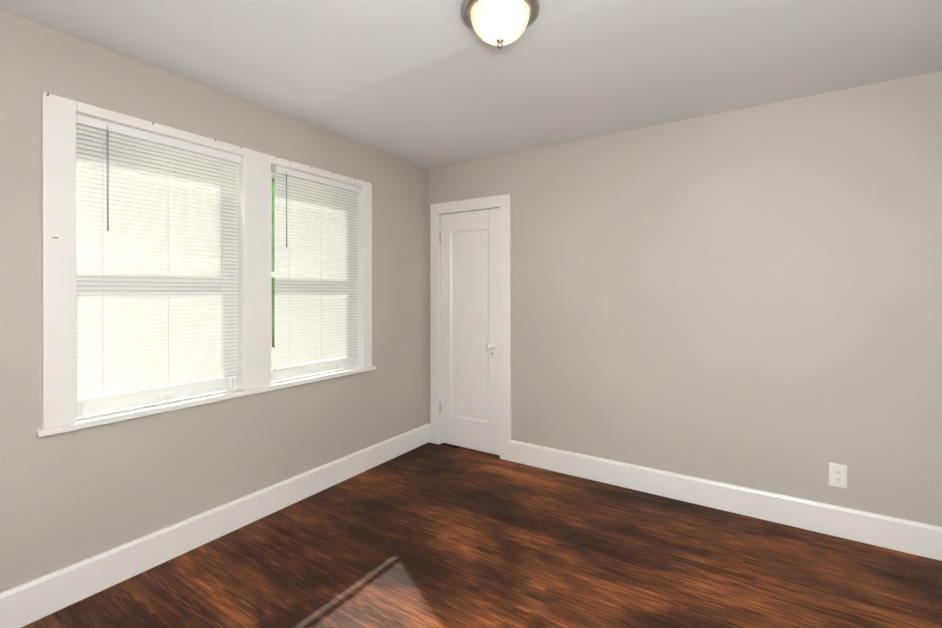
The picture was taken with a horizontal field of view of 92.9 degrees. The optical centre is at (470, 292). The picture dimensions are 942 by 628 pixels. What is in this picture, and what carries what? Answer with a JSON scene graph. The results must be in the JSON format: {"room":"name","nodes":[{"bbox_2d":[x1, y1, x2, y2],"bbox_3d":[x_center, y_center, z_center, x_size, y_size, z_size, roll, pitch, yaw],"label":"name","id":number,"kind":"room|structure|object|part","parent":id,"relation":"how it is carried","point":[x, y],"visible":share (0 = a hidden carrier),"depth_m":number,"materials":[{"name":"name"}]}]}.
{"room":"empty bedroom","nodes":[
{"label":"empty bedroom","id":0,"kind":"room"},
{"bbox_2d":[0,9,427,592],"bbox_3d":[-1.468,0.115,2.614,0.250,2.475,4.100,0,0,33],"label":"wall","id":1,"kind":"structure","parent":0,"point":[70,498],"depth_m":2.24,"materials":[{"name":"paint"}]},
{"bbox_2d":[36,92,375,437],"bbox_3d":[-1.373,-0.117,2.729,0.285,1.440,1.933,0,0,33],"label":"window","id":2,"kind":"structure","parent":1,"relation":"in","point":[137,296],"depth_m":2.36,"materials":[{"name":"paint"}]},
{"bbox_3d":[-1.563,-0.147,2.303,0.048,1.286,0.751,0,0,33],"label":"blind rail","id":3,"kind":"part","parent":2,"relation":"part of","materials":[{"name":"white plastic"}]},
{"bbox_3d":[-1.298,0.583,2.682,0.103,0.030,1.933,0,0,33],"label":"window stool","id":4,"kind":"part","parent":2,"relation":"part of","materials":[{"name":"paint"}]},
{"bbox_3d":[-1.372,-0.112,2.733,0.086,1.360,1.685,0,0,33],"label":"window sash","id":5,"kind":"part","parent":2,"relation":"part of","materials":[{"name":"paint"}]},
{"bbox_3d":[-1.046,-0.149,3.104,0.048,1.286,0.704,0,0,33],"label":"blind rail","id":6,"kind":"part","parent":2,"relation":"part of","materials":[{"name":"white plastic"}]},
{"bbox_2d":[0,423,430,627],"bbox_3d":[-1.350,1.271,2.541,0.030,0.165,3.600,0,0,33],"label":"baseboard","id":7,"kind":"structure","parent":1,"relation":"attached to","point":[25,604],"depth_m":2.29,"materials":[{"name":"paint"}]},
{"bbox_2d":[0,0,941,167],"bbox_3d":[0.074,-1.180,1.616,3.920,0.120,4.100,0,0,33],"label":"ceiling","id":8,"kind":"structure","parent":0,"point":[430,83],"depth_m":2.14,"materials":[{"name":"paint"}]},
{"bbox_2d":[461,0,539,48],"bbox_3d":[0.111,-1.025,1.712,0.298,0.190,0.298,0,0,33],"label":"lamp","id":9,"kind":"object","parent":8,"relation":"attached to","point":[499,24],"visible":1,"depth_m":1.66,"materials":[{"name":"white glass"}]},
{"bbox_2d":[21,442,941,627],"bbox_3d":[0.074,1.415,1.622,3.920,0.120,4.100,0,0,33],"label":"floor","id":10,"kind":"structure","parent":0,"point":[433,535],"depth_m":2.20,"materials":[{"name":"brown wood"}]},
{"bbox_2d":[428,71,941,526],"bbox_3d":[1.118,0.114,3.236,3.420,2.475,0.250,0,0,33],"label":"wall","id":11,"kind":"structure","parent":0,"point":[750,297],"depth_m":2.73,"materials":[{"name":"paint"}]},
{"bbox_2d":[439,208,499,454],"bbox_3d":[-0.027,0.322,3.808,0.615,2.024,0.108,0,0,33],"label":"door","id":12,"kind":"structure","parent":11,"relation":"in","point":[470,327],"depth_m":3.82,"materials":[{"name":"paint"}]},
{"bbox_3d":[-0.266,0.270,3.992,0.014,1.598,0.046,0,0,33],"label":"door hinge","id":13,"kind":"part","parent":12,"relation":"part of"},
{"bbox_3d":[-0.010,0.277,3.836,0.391,1.618,0.026,0,0,33],"label":"panel","id":14,"kind":"part","parent":12,"relation":"part of","materials":[{"name":"paint"}]},
{"bbox_3d":[0.156,0.441,3.669,0.056,0.056,0.073,0,0,33],"label":"knob","id":15,"kind":"part","parent":12,"relation":"part of","materials":[{"name":"white metal"}]},
{"bbox_2d":[431,194,510,460],"bbox_3d":[0.047,0.280,3.916,0.805,2.140,0.270,0,0,33],"label":"door frame","id":16,"kind":"structure","parent":11,"relation":"attached to","point":[503,202],"depth_m":3.67,"materials":[{"name":"paint"}]},
{"bbox_2d":[510,440,941,560],"bbox_3d":[1.386,1.270,2.904,2.545,0.165,0.019,0,0,33],"label":"baseboard","id":17,"kind":"structure","parent":11,"relation":"attached to","point":[907,536],"depth_m":2.70,"materials":[{"name":"paint"}]},
{"bbox_2d":[829,463,846,488],"bbox_3d":[2.039,1.018,2.489,0.078,0.128,0.009,0,0,33],"label":"electrical outlet","id":18,"kind":"object","parent":11,"relation":"attached to","point":[837,475],"visible":1,"depth_m":2.49,"materials":[{"name":"white plastic"}]},
{"label":"outside","id":19,"kind":"structure","parent":0,"visible":0},
{"bbox_2d":[103,347,337,395],"bbox_3d":[-25.153,2.065,21.243,59.749,0.300,90.000,0,0,33],"label":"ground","id":20,"kind":"structure","parent":19,"point":[273,360],"depth_m":12.35,"materials":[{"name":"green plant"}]},
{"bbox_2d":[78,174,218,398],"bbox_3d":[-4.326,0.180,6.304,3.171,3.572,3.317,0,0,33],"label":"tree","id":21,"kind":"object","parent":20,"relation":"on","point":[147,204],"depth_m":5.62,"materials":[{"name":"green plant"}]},
{"bbox_2d":[133,150,219,190],"bbox_3d":[-5.085,-1.272,10.987,5.358,6.455,5.607,0,0,33],"label":"tree","id":22,"kind":"object","parent":20,"relation":"on","point":[174,167],"depth_m":8.74,"materials":[{"name":"green plant"}]},
{"bbox_2d":[272,179,335,366],"bbox_3d":[-3.179,-0.309,8.689,3.755,4.540,4.164,0,0,33],"label":"tree","id":23,"kind":"object","parent":20,"relation":"on","point":[273,259],"depth_m":6.64,"materials":[{"name":"green plant"}]}
]}

